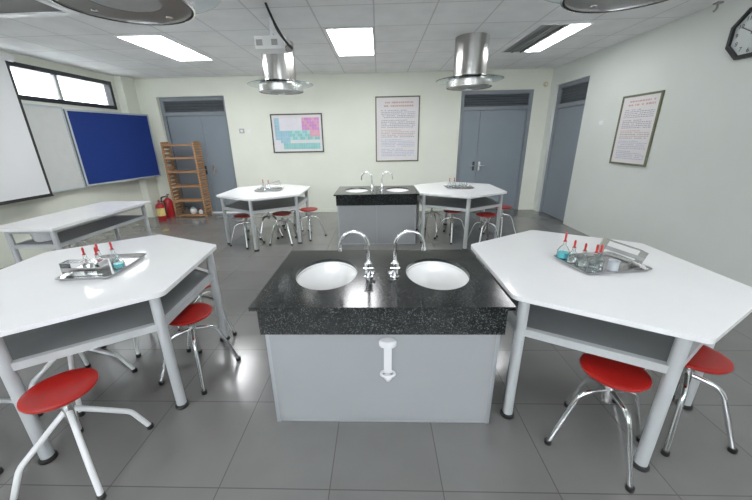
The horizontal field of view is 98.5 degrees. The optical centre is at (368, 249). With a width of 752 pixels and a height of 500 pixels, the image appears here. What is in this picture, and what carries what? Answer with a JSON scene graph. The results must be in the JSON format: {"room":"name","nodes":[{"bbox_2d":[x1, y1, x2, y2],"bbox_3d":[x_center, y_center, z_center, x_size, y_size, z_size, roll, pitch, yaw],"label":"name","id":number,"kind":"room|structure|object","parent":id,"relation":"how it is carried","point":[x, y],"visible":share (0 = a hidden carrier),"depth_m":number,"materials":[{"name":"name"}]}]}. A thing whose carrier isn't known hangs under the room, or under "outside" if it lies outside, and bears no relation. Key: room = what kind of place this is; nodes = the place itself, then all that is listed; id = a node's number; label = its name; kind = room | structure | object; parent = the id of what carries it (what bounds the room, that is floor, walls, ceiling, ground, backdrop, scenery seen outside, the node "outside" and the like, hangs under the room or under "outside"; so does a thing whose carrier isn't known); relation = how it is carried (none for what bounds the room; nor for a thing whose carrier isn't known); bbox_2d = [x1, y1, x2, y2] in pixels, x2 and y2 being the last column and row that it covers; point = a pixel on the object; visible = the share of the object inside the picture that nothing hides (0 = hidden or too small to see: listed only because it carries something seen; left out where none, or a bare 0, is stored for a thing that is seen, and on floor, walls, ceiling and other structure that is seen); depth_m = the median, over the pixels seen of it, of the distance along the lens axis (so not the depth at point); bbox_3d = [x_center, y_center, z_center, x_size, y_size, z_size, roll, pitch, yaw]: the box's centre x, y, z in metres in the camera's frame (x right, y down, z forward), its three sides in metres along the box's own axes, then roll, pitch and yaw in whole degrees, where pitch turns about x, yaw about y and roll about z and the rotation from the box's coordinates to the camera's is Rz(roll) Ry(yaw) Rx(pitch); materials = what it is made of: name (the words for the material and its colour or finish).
{"room":"science classroom","nodes":[
{"label":"science classroom","id":0,"kind":"room"},
{"bbox_2d":[0,50,142,267],"bbox_3d":[-5.533,-0.482,2.301,0.200,3.000,11.157,0,19,2],"label":"wall","id":1,"kind":"structure","parent":0,"point":[130,190],"depth_m":5.58,"materials":[{"name":"beige paint"}]},
{"bbox_2d":[22,103,85,192],"bbox_3d":[-5.285,-1.385,4.566,0.163,1.360,2.490,0,19,2],"label":"whiteboard","id":2,"kind":"object","parent":1,"relation":"attached to","point":[48,124],"visible":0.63,"depth_m":5.41,"materials":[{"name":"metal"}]},
{"bbox_2d":[8,61,117,109],"bbox_3d":[-5.405,-2.675,5.222,0.125,0.530,3.220,0,19,2],"label":"window","id":3,"kind":"structure","parent":1,"relation":"in","point":[33,83],"depth_m":5.64,"materials":[{"name":"clear glass"}]},
{"bbox_2d":[63,109,160,185],"bbox_3d":[-5.034,-2.070,6.539,0.038,1.320,1.690,3,20,12],"label":"pinboard","id":4,"kind":"object","parent":1,"relation":"attached to","point":[110,147],"visible":1,"depth_m":6.38,"materials":[{"name":"blue fabric"}]},
{"bbox_2d":[113,76,160,216],"bbox_3d":[-5.205,-2.255,7.384,0.160,3.000,0.377,0,19,2],"label":"pillar","id":5,"kind":"structure","parent":1,"relation":"attached to","point":[125,87],"depth_m":7.13,"materials":[{"name":"beige paint"}]},
{"bbox_2d":[133,68,553,211],"bbox_3d":[-0.689,-2.385,7.513,9.580,3.000,0.200,0,19,2],"label":"wall","id":6,"kind":"structure","parent":0,"point":[345,101],"depth_m":7.26,"materials":[{"name":"beige paint"}]},
{"bbox_2d":[159,96,236,211],"bbox_3d":[-3.934,-2.188,7.686,1.520,2.630,0.140,0,19,2],"label":"door","id":7,"kind":"structure","parent":6,"relation":"in","point":[203,119],"depth_m":7.57,"materials":[{"name":"metal"}]},
{"bbox_2d":[180,211,240,213],"bbox_3d":[-3.913,-0.930,8.020,1.520,0.035,0.035,0,19,2],"label":"trim","id":8,"kind":"structure","parent":6,"relation":"attached to","point":[217,211],"depth_m":8.00,"materials":[{"name":"white plastic"}]},
{"bbox_2d":[270,113,323,152],"bbox_3d":[-1.620,-2.639,7.334,1.165,0.830,0.022,0,19,2],"label":"chart","id":9,"kind":"object","parent":6,"relation":"attached to","point":[299,132],"visible":1,"depth_m":7.33,"materials":[{"name":"paper"}]},
{"bbox_2d":[178,206,532,213],"bbox_3d":[-0.586,-0.972,7.889,9.020,0.080,0.012,0,19,2],"label":"baseboard","id":10,"kind":"structure","parent":6,"relation":"attached to","point":[520,207],"depth_m":7.83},
{"bbox_2d":[375,95,419,161],"bbox_3d":[0.634,-2.691,7.250,0.977,1.373,0.022,0,19,2],"label":"poster","id":11,"kind":"object","parent":6,"relation":"attached to","point":[397,118],"visible":1,"depth_m":7.24,"materials":[{"name":"paper"}]},
{"bbox_2d":[456,89,533,208],"bbox_3d":[2.791,-2.209,7.409,1.540,2.610,0.140,0,19,2],"label":"door","id":12,"kind":"structure","parent":6,"relation":"in","point":[494,124],"depth_m":7.31,"materials":[{"name":"metal"}]},
{"bbox_2d":[0,0,725,78],"bbox_3d":[-0.871,-2.026,1.734,9.580,0.120,11.357,0,19,2],"label":"ceiling","id":13,"kind":"structure","parent":0,"point":[410,35],"depth_m":4.24,"materials":[{"name":"tile"}]},
{"bbox_2d":[0,53,53,204],"bbox_3d":[-5.093,-1.493,3.802,0.090,2.091,2.320,0,19,2],"label":"projection screen","id":14,"kind":"object","parent":13,"relation":"hanging from","point":[23,177],"visible":1,"depth_m":4.63,"materials":[{"name":"fabric"}]},
{"bbox_2d":[0,0,79,17],"bbox_3d":[-3.546,-2.322,2.961,0.980,0.030,0.980,0,19,2],"label":"ceiling vent","id":15,"kind":"object","parent":13,"relation":"in","point":[8,8],"visible":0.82,"depth_m":3.28,"materials":[{"name":"white metal"}]},
{"bbox_2d":[0,0,60,12],"bbox_3d":[-3.546,-2.328,2.958,0.840,0.012,0.840,0,19,2],"label":"grille","id":16,"kind":"object","parent":15,"relation":"attached to","point":[6,6],"depth_m":3.23,"materials":[{"name":"grey metal"}]},
{"bbox_2d":[51,0,221,24],"bbox_3d":[-1.253,-1.553,1.551,0.954,0.640,0.954,-6,20,-14],"label":"exhaust hood","id":17,"kind":"object","parent":13,"relation":"hanging from","point":[140,12],"visible":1,"depth_m":1.78,"materials":[{"name":"metal"}]},
{"bbox_2d":[114,34,213,60],"bbox_3d":[-2.961,-2.998,4.848,0.600,0.012,1.440,0,19,2],"label":"recessed light","id":18,"kind":"object","parent":13,"relation":"in","point":[158,43],"visible":1,"depth_m":4.69,"materials":[{"name":"white plastic"}]},
{"bbox_2d":[264,2,292,49],"bbox_3d":[-0.967,-2.384,3.466,0.049,0.354,0.381,8,21,25],"label":"cable","id":19,"kind":"object","parent":13,"relation":"hanging from","point":[265,3],"visible":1,"depth_m":3.44,"materials":[{"name":"black plastic"}]},
{"bbox_2d":[247,41,312,94],"bbox_3d":[-1.311,-2.655,4.728,0.954,0.640,0.954,0,19,2],"label":"exhaust hood","id":20,"kind":"object","parent":13,"relation":"hanging from","point":[279,72],"visible":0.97,"depth_m":4.57,"materials":[{"name":"metal"}]},
{"bbox_2d":[325,27,374,55],"bbox_3d":[-0.228,-3.005,4.718,0.610,0.012,1.430,0,19,2],"label":"recessed light","id":21,"kind":"object","parent":13,"relation":"in","point":[350,41],"visible":1,"depth_m":4.56,"materials":[{"name":"white plastic"}]},
{"bbox_2d":[436,32,503,90],"bbox_3d":[1.453,-2.677,4.640,0.954,0.640,0.954,-8,20,-20],"label":"exhaust hood","id":22,"kind":"object","parent":13,"relation":"hanging from","point":[471,49],"visible":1,"depth_m":4.46,"materials":[{"name":"metal"}]},
{"bbox_2d":[501,22,593,52],"bbox_3d":[2.487,-3.042,4.705,0.640,0.030,1.420,0,19,2],"label":"recessed light","id":23,"kind":"object","parent":13,"relation":"in","point":[543,36],"visible":1,"depth_m":4.54,"materials":[{"name":"white plastic"}]},
{"bbox_2d":[525,24,588,51],"bbox_3d":[2.675,-3.054,4.696,0.230,0.007,1.384,0,19,2],"label":"diffuser","id":24,"kind":"object","parent":23,"relation":"attached to","point":[567,31],"depth_m":4.59,"materials":[{"name":"white plastic"}]},
{"bbox_2d":[545,0,667,12],"bbox_3d":[1.306,-1.579,1.488,0.954,0.640,0.954,14,25,38],"label":"exhaust hood","id":25,"kind":"object","parent":13,"relation":"hanging from","point":[578,6],"visible":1,"depth_m":1.81,"materials":[{"name":"metal"}]},
{"bbox_2d":[712,1,723,11],"bbox_3d":[3.743,-2.614,3.485,0.060,0.084,0.064,0,19,2],"label":"ceiling hook","id":26,"kind":"object","parent":13,"relation":"attached to","point":[718,2],"visible":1,"depth_m":3.47,"materials":[{"name":"metal"}]},
{"bbox_2d":[0,209,751,499],"bbox_3d":[-0.815,0.921,2.758,9.580,0.120,11.357,0,19,2],"label":"floor","id":27,"kind":"structure","parent":0,"point":[229,442],"depth_m":1.97,"materials":[{"name":"tile"}]},
{"bbox_2d":[0,398,43,473],"bbox_3d":[-2.306,0.942,1.804,0.464,0.520,0.464,-8,20,-20],"label":"stool","id":28,"kind":"object","parent":27,"relation":"on","point":[2,400],"visible":0.31,"depth_m":1.98,"materials":[{"name":"white metal"}]},
{"bbox_2d":[0,201,151,262],"bbox_3d":[-3.695,-0.080,4.317,0.740,0.850,1.580,0,19,2],"label":"side table","id":29,"kind":"object","parent":27,"relation":"on","point":[67,227],"visible":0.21,"depth_m":3.96,"materials":[{"name":"white laminate"}]},
{"bbox_2d":[30,233,51,241],"bbox_3d":[-3.764,-0.181,3.754,0.280,0.133,0.280,0,19,2],"label":"metal basin","id":30,"kind":"object","parent":29,"relation":"on","point":[36,237],"visible":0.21,"depth_m":3.68,"materials":[{"name":"silver metal"}]},
{"bbox_2d":[22,216,139,243],"bbox_3d":[-3.663,-0.273,4.249,0.480,0.022,1.390,0,19,2],"label":"shelf","id":31,"kind":"object","parent":29,"relation":"attached to","point":[100,226],"depth_m":4.24,"materials":[{"name":"grey metal"}]},
{"bbox_2d":[68,241,89,247],"bbox_3d":[-4.195,-0.002,4.623,0.422,0.520,0.422,6,21,21],"label":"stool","id":32,"kind":"object","parent":27,"relation":"on","point":[78,243],"visible":0.23,"depth_m":4.62,"materials":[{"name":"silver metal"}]},
{"bbox_2d":[10,368,153,499],"bbox_3d":[-1.578,0.949,1.743,0.464,0.520,0.464,-2,19,-3],"label":"stool","id":33,"kind":"object","parent":27,"relation":"on","point":[60,390],"visible":1,"depth_m":1.64,"materials":[{"name":"red plastic"},{"name":"white metal"},{"name":"black rubber"}]},
{"bbox_2d":[28,348,137,416],"bbox_3d":[-2.082,0.769,2.288,0.464,0.520,0.464,2,19,8],"label":"stool","id":34,"kind":"object","parent":27,"relation":"on","point":[40,373],"visible":0.33,"depth_m":2.32,"materials":[{"name":"white metal"}]},
{"bbox_2d":[0,235,229,464],"bbox_3d":[-1.938,0.535,2.452,1.401,0.850,1.741,-3,19,-4],"label":"table","id":35,"kind":"object","parent":27,"relation":"on","point":[43,318],"visible":0.94,"depth_m":2.00,"materials":[{"name":"white laminate"}]},
{"bbox_2d":[55,253,146,280],"bbox_3d":[-1.891,0.116,2.325,0.350,0.022,0.470,-3,19,-5],"label":"steel tray","id":36,"kind":"object","parent":35,"relation":"on","point":[129,259],"visible":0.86,"depth_m":2.27,"materials":[{"name":"silver metal"}]},
{"bbox_2d":[59,258,110,276],"bbox_3d":[-1.925,0.119,2.200,0.263,0.095,0.075,-2,19,-2],"label":"test tube rack","id":37,"kind":"object","parent":36,"relation":"on","point":[104,268],"visible":1,"depth_m":2.18,"materials":[{"name":"metal"}]},
{"bbox_2d":[81,247,93,267],"bbox_3d":[-2.003,0.056,2.287,0.060,0.161,0.059,0,19,2],"label":"dropper bottle","id":38,"kind":"object","parent":36,"relation":"on","point":[84,265],"visible":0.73,"depth_m":2.28,"materials":[{"name":"clear glass"}]},
{"bbox_2d":[93,247,101,266],"bbox_3d":[-1.913,0.056,2.284,0.060,0.161,0.059,0,19,2],"label":"dropper bottle","id":39,"kind":"object","parent":36,"relation":"on","point":[94,248],"visible":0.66,"depth_m":2.27,"materials":[{"name":"clear glass"}]},
{"bbox_2d":[95,243,104,259],"bbox_3d":[-1.956,0.031,2.345,0.060,0.168,0.059,0,19,2],"label":"dropper bottle","id":40,"kind":"object","parent":36,"relation":"on","point":[101,256],"visible":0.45,"depth_m":2.34,"materials":[{"name":"clear glass"}]},
{"bbox_2d":[109,242,119,265],"bbox_3d":[-1.861,0.022,2.355,0.060,0.176,0.059,0,19,2],"label":"dropper bottle","id":41,"kind":"object","parent":36,"relation":"on","point":[113,253],"visible":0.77,"depth_m":2.34,"materials":[{"name":"clear glass"}]},
{"bbox_2d":[112,255,124,268],"bbox_3d":[-1.794,0.082,2.316,0.072,0.085,0.071,0,19,2],"label":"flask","id":42,"kind":"object","parent":36,"relation":"on","point":[118,263],"visible":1,"depth_m":2.30,"materials":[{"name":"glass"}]},
{"bbox_2d":[3,270,207,359],"bbox_3d":[-1.927,0.342,2.387,1.244,0.022,1.536,-3,19,-4],"label":"shelf","id":43,"kind":"object","parent":35,"relation":"attached to","point":[55,341],"depth_m":1.95,"materials":[{"name":"grey metal"}]},
{"bbox_2d":[100,326,183,357],"bbox_3d":[-2.065,0.562,2.883,0.464,0.520,0.464,5,20,18],"label":"stool","id":44,"kind":"object","parent":27,"relation":"on","point":[138,354],"visible":0.14,"depth_m":2.70,"materials":[{"name":"white metal"}]},
{"bbox_2d":[155,200,167,221],"bbox_3d":[-4.667,-0.880,7.236,0.191,0.482,0.250,-2,19,-2],"label":"fire extinguisher","id":45,"kind":"object","parent":27,"relation":"on","point":[160,209],"visible":1,"depth_m":7.24,"materials":[{"name":"red paint"}]},
{"bbox_2d":[160,194,175,217],"bbox_3d":[-4.684,-1.044,7.615,0.215,0.543,0.281,3,20,12],"label":"fire extinguisher","id":46,"kind":"object","parent":27,"relation":"on","point":[169,203],"visible":0.93,"depth_m":7.52,"materials":[{"name":"red paint"}]},
{"bbox_2d":[160,141,212,216],"bbox_3d":[-4.191,-1.616,7.494,0.736,1.685,0.296,0,19,2],"label":"shelf","id":47,"kind":"object","parent":27,"relation":"on","point":[164,145],"visible":1,"depth_m":7.46,"materials":[{"name":"brown wood"}]},
{"bbox_2d":[190,206,196,213],"bbox_3d":[-4.183,-0.955,7.723,0.150,0.180,0.150,0,19,2],"label":"ceramic jar","id":48,"kind":"object","parent":47,"relation":"on","point":[193,210],"visible":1,"depth_m":7.68,"materials":[{"name":"white ceramic"}]},
{"bbox_2d":[158,303,240,394],"bbox_3d":[-1.307,0.701,2.443,0.422,0.520,0.422,4,20,15],"label":"stool","id":49,"kind":"object","parent":27,"relation":"on","point":[193,313],"visible":0.83,"depth_m":2.36,"materials":[{"name":"red plastic"},{"name":"chrome"},{"name":"black rubber"}]},
{"bbox_2d":[178,283,236,351],"bbox_3d":[-1.513,0.532,2.941,0.423,0.520,0.422,-16,24,-36],"label":"stool","id":50,"kind":"object","parent":27,"relation":"on","point":[200,298],"visible":0.34,"depth_m":2.89,"materials":[{"name":"red plastic"},{"name":"chrome"},{"name":"black rubber"}]},
{"bbox_2d":[230,213,264,248],"bbox_3d":[-2.088,-0.344,5.492,0.422,0.520,0.422,8,21,25],"label":"stool","id":51,"kind":"object","parent":27,"relation":"on","point":[240,215],"visible":0.84,"depth_m":5.43,"materials":[{"name":"silver metal"}]},
{"bbox_2d":[216,184,309,251],"bbox_3d":[-1.799,-0.648,5.849,1.380,0.850,1.741,0,19,2],"label":"table","id":52,"kind":"object","parent":27,"relation":"on","point":[248,201],"visible":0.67,"depth_m":5.44,"materials":[{"name":"white laminate"}]},
{"bbox_2d":[227,197,303,210],"bbox_3d":[-1.803,-0.840,5.782,1.193,0.022,1.536,0,19,2],"label":"shelf","id":53,"kind":"object","parent":52,"relation":"attached to","point":[281,204],"depth_m":5.54,"materials":[{"name":"grey metal"}]},
{"bbox_2d":[254,187,283,191],"bbox_3d":[-1.771,-1.078,5.756,0.470,0.022,0.350,-2,19,-4],"label":"steel tray","id":54,"kind":"object","parent":52,"relation":"on","point":[276,188],"visible":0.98,"depth_m":5.78,"materials":[{"name":"silver metal"}]},
{"bbox_2d":[264,181,280,189],"bbox_3d":[-1.690,-1.137,5.699,0.279,0.160,0.075,-4,19,-8],"label":"test tube rack","id":55,"kind":"object","parent":54,"relation":"on","point":[275,181],"visible":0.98,"depth_m":5.67,"materials":[{"name":"metal"}]},
{"bbox_2d":[259,212,282,239],"bbox_3d":[-1.834,-0.516,5.975,0.423,0.520,0.422,-7,20,-17],"label":"stool","id":56,"kind":"object","parent":27,"relation":"on","point":[268,215],"visible":0.6,"depth_m":5.91,"materials":[{"name":"silver metal"}]},
{"bbox_2d":[269,211,297,245],"bbox_3d":[-1.476,-0.388,5.585,0.423,0.520,0.422,1,19,5],"label":"stool","id":57,"kind":"object","parent":27,"relation":"on","point":[278,213],"visible":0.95,"depth_m":5.48,"materials":[{"name":"silver metal"}]},
{"bbox_2d":[284,203,311,231],"bbox_3d":[-1.421,-0.684,6.434,0.423,0.520,0.423,5,20,16],"label":"stool","id":58,"kind":"object","parent":27,"relation":"on","point":[303,203],"visible":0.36,"depth_m":6.35,"materials":[{"name":"silver metal"}]},
{"bbox_2d":[295,207,326,240],"bbox_3d":[-1.067,-0.489,5.856,0.422,0.520,0.422,13,23,35],"label":"stool","id":59,"kind":"object","parent":27,"relation":"on","point":[306,209],"visible":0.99,"depth_m":5.80,"materials":[{"name":"silver metal"}]},
{"bbox_2d":[333,185,419,243],"bbox_3d":[0.135,-0.633,5.700,1.363,0.850,0.925,0,19,2],"label":"sink cabinet","id":60,"kind":"object","parent":27,"relation":"on","point":[380,215],"depth_m":5.31,"materials":[{"name":"stone"}]},
{"bbox_2d":[346,189,367,191],"bbox_3d":[-0.210,-0.936,5.612,0.422,0.159,0.540,0,19,2],"label":"basin","id":61,"kind":"object","parent":60,"relation":"in","point":[347,190],"depth_m":5.81,"materials":[{"name":"white ceramic"}]},
{"bbox_2d":[361,172,374,190],"bbox_3d":[-0.023,-1.156,5.439,0.234,0.314,0.082,0,19,2],"label":"faucet","id":62,"kind":"object","parent":60,"relation":"on","point":[372,188],"visible":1,"depth_m":5.43,"materials":[{"name":"silver metal"}]},
{"bbox_2d":[333,185,419,195],"bbox_3d":[0.128,-1.024,5.564,1.363,0.022,0.925,0,19,2],"label":"countertop","id":63,"kind":"structure","parent":60,"relation":"on","point":[341,191],"depth_m":5.36,"materials":[{"name":"stone"}]},
{"bbox_2d":[379,171,392,190],"bbox_3d":[0.290,-1.158,5.429,0.234,0.314,0.082,0,19,2],"label":"faucet","id":64,"kind":"object","parent":60,"relation":"on","point":[382,185],"visible":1,"depth_m":5.42,"materials":[{"name":"silver metal"}]},
{"bbox_2d":[387,188,407,191],"bbox_3d":[0.490,-0.940,5.585,0.422,0.159,0.540,0,19,2],"label":"basin","id":65,"kind":"object","parent":60,"relation":"in","point":[388,189],"depth_m":5.78,"materials":[{"name":"white ceramic"}]},
{"bbox_2d":[248,249,515,422],"bbox_3d":[0.081,0.553,2.290,1.417,0.850,0.925,0,19,2],"label":"sink cabinet","id":66,"kind":"object","parent":27,"relation":"on","point":[323,323],"depth_m":1.91,"materials":[{"name":"stone"}]},
{"bbox_2d":[296,262,356,289],"bbox_3d":[-0.278,0.249,2.203,0.422,0.159,0.540,0,19,2],"label":"basin","id":67,"kind":"object","parent":66,"relation":"in","point":[315,275],"depth_m":2.37,"materials":[{"name":"white ceramic"}]},
{"bbox_2d":[338,230,375,278],"bbox_3d":[-0.077,0.030,2.030,0.234,0.314,0.082,0,19,2],"label":"faucet","id":68,"kind":"object","parent":66,"relation":"on","point":[368,267],"visible":1,"depth_m":2.02,"materials":[{"name":"silver metal"}]},
{"bbox_2d":[248,249,515,310],"bbox_3d":[0.074,0.162,2.154,1.417,0.022,0.925,0,19,2],"label":"countertop","id":69,"kind":"structure","parent":66,"relation":"on","point":[381,292],"depth_m":1.91,"materials":[{"name":"stone"}]},
{"bbox_2d":[379,338,396,381],"bbox_3d":[0.107,0.635,1.852,0.100,0.275,0.068,0,19,2],"label":"handle","id":70,"kind":"object","parent":66,"relation":"attached to","point":[387,344],"visible":1,"depth_m":1.84,"materials":[{"name":"white plastic"}]},
{"bbox_2d":[388,230,425,278],"bbox_3d":[0.235,0.027,2.020,0.234,0.314,0.082,0,19,2],"label":"faucet","id":71,"kind":"object","parent":66,"relation":"on","point":[394,267],"visible":1,"depth_m":2.01,"materials":[{"name":"silver metal"}]},
{"bbox_2d":[406,261,468,289],"bbox_3d":[0.450,0.245,2.175,0.422,0.159,0.540,0,19,2],"label":"basin","id":72,"kind":"object","parent":66,"relation":"in","point":[438,275],"depth_m":2.35,"materials":[{"name":"white ceramic"}]},
{"bbox_2d":[417,208,444,236],"bbox_3d":[1.147,-0.569,5.965,0.423,0.520,0.423,11,22,30],"label":"stool","id":73,"kind":"object","parent":27,"relation":"on","point":[430,212],"visible":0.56,"depth_m":5.93,"materials":[{"name":"silver metal"}]},
{"bbox_2d":[434,209,463,243],"bbox_3d":[1.415,-0.430,5.550,0.422,0.520,0.422,-13,23,-31],"label":"stool","id":74,"kind":"object","parent":27,"relation":"on","point":[452,217],"visible":0.8,"depth_m":5.48,"materials":[{"name":"silver metal"}]},
{"bbox_2d":[414,182,506,248],"bbox_3d":[1.523,-0.666,5.719,1.380,0.850,1.741,0,19,2],"label":"table","id":75,"kind":"object","parent":27,"relation":"on","point":[432,195],"visible":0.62,"depth_m":5.30,"materials":[{"name":"white laminate"}]},
{"bbox_2d":[443,185,473,188],"bbox_3d":[1.546,-1.091,5.613,0.470,0.022,0.350,0,19,2],"label":"steel tray","id":76,"kind":"object","parent":75,"relation":"on","point":[445,186],"visible":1,"depth_m":5.60,"materials":[{"name":"silver metal"}]},
{"bbox_2d":[420,196,497,207],"bbox_3d":[1.520,-0.858,5.652,1.193,0.022,1.536,0,19,2],"label":"shelf","id":77,"kind":"object","parent":75,"relation":"attached to","point":[431,201],"depth_m":5.41,"materials":[{"name":"grey metal"}]},
{"bbox_2d":[467,212,498,242],"bbox_3d":[1.865,-0.329,5.233,0.422,0.520,0.422,-5,19,-10],"label":"stool","id":78,"kind":"object","parent":27,"relation":"on","point":[486,215],"visible":0.81,"depth_m":5.16,"materials":[{"name":"silver metal"}]},
{"bbox_2d":[482,205,515,236],"bbox_3d":[2.341,-0.520,5.757,0.422,0.520,0.422,-11,21,-26],"label":"stool","id":79,"kind":"object","parent":27,"relation":"on","point":[504,207],"visible":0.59,"depth_m":5.68,"materials":[{"name":"silver metal"}]},
{"bbox_2d":[544,353,651,492],"bbox_3d":[1.305,0.874,1.802,0.422,0.520,0.422,17,26,42],"label":"stool","id":80,"kind":"object","parent":27,"relation":"on","point":[614,376],"visible":0.88,"depth_m":1.72,"materials":[{"name":"metal"}]},
{"bbox_2d":[471,230,751,472],"bbox_3d":[1.520,0.500,2.364,1.380,0.850,1.741,0,19,2],"label":"table","id":81,"kind":"object","parent":27,"relation":"on","point":[659,318],"visible":0.76,"depth_m":1.82,"materials":[{"name":"white laminate"}]},
{"bbox_2d":[486,269,674,361],"bbox_3d":[1.510,0.309,2.293,1.207,0.022,1.546,0,19,2],"label":"shelf","id":82,"kind":"object","parent":81,"relation":"attached to","point":[614,341],"depth_m":1.79,"materials":[{"name":"grey metal"}]},
{"bbox_2d":[553,251,652,274],"bbox_3d":[1.577,0.088,2.214,0.470,0.022,0.350,-3,19,-6],"label":"steel tray","id":83,"kind":"object","parent":81,"relation":"on","point":[624,267],"visible":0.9,"depth_m":2.16,"materials":[{"name":"silver metal"}]},
{"bbox_2d":[556,233,569,259],"bbox_3d":[1.396,-0.034,2.315,0.080,0.191,0.079,0,19,2],"label":"dropper bottle","id":84,"kind":"object","parent":83,"relation":"on","point":[563,250],"visible":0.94,"depth_m":2.30,"materials":[{"name":"clear glass"}]},
{"bbox_2d":[567,240,577,262],"bbox_3d":[1.417,0.006,2.243,0.062,0.161,0.061,0,19,2],"label":"dropper bottle","id":85,"kind":"object","parent":83,"relation":"on","point":[572,257],"visible":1,"depth_m":2.23,"materials":[{"name":"clear glass"}]},
{"bbox_2d":[577,243,587,266],"bbox_3d":[1.446,0.029,2.176,0.062,0.161,0.061,0,19,2],"label":"dropper bottle","id":86,"kind":"object","parent":83,"relation":"on","point":[582,261],"visible":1,"depth_m":2.17,"materials":[{"name":"clear glass"}]},
{"bbox_2d":[588,244,599,269],"bbox_3d":[1.487,0.042,2.127,0.062,0.168,0.061,0,19,2],"label":"dropper bottle","id":87,"kind":"object","parent":83,"relation":"on","point":[594,262],"visible":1,"depth_m":2.12,"materials":[{"name":"clear glass"}]},
{"bbox_2d":[598,244,604,266],"bbox_3d":[1.545,0.035,2.165,0.062,0.153,0.061,0,19,2],"label":"dropper bottle","id":88,"kind":"object","parent":83,"relation":"on","point":[601,259],"visible":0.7,"depth_m":2.15,"materials":[{"name":"clear glass"}]},
{"bbox_2d":[606,259,620,270],"bbox_3d":[1.599,0.097,2.122,0.070,0.062,0.070,0,19,2],"label":"beaker","id":89,"kind":"object","parent":83,"relation":"on","point":[613,264],"visible":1,"depth_m":2.10,"materials":[{"name":"clear plastic"}]},
{"bbox_2d":[598,237,648,264],"bbox_3d":[1.710,0.009,2.191,0.280,0.172,0.075,2,19,9],"label":"test tube rack","id":90,"kind":"object","parent":83,"relation":"on","point":[642,255],"visible":0.94,"depth_m":2.17,"materials":[{"name":"metal"}]},
{"bbox_2d":[612,345,737,456],"bbox_3d":[1.833,0.827,1.908,0.422,0.520,0.422,-1,19,-1],"label":"stool","id":91,"kind":"object","parent":27,"relation":"on","point":[708,360],"visible":0.59,"depth_m":1.78,"materials":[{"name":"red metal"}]},
{"bbox_2d":[533,0,751,286],"bbox_3d":[3.842,-0.557,2.002,0.200,3.000,11.157,0,19,2],"label":"wall","id":92,"kind":"structure","parent":0,"point":[691,201],"depth_m":3.99,"materials":[{"name":"white paint"}]},
{"bbox_2d":[539,76,589,220],"bbox_3d":[3.967,-1.967,6.588,0.100,2.650,1.130,0,19,2],"label":"door","id":93,"kind":"structure","parent":92,"relation":"in","point":[571,96],"depth_m":6.60,"materials":[{"name":"grey metal"}]},
{"bbox_2d":[609,90,664,166],"bbox_3d":[3.806,-1.717,4.651,0.022,0.960,0.730,0,19,2],"label":"poster","id":94,"kind":"object","parent":92,"relation":"attached to","point":[639,113],"visible":1,"depth_m":4.61,"materials":[{"name":"paper"}]},
{"bbox_2d":[725,7,751,59],"bbox_3d":[3.741,-2.125,3.155,0.050,0.453,0.453,0,19,2],"label":"wall clock","id":95,"kind":"object","parent":92,"relation":"attached to","point":[739,42],"visible":1,"depth_m":3.25,"materials":[{"name":"black plastic"}]},
{"bbox_3d":[-0.988,-2.454,3.621,0.178,0.307,0.071,0,19,2],"label":"power cable","id":96,"kind":"object","parent":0,"visible":0},
{"bbox_2d":[254,16,292,53],"bbox_3d":[-1.091,-2.483,3.767,0.428,0.343,0.236,0,19,2],"label":"projector","id":97,"kind":"object","parent":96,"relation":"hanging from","point":[271,44],"visible":0.91,"depth_m":3.70,"materials":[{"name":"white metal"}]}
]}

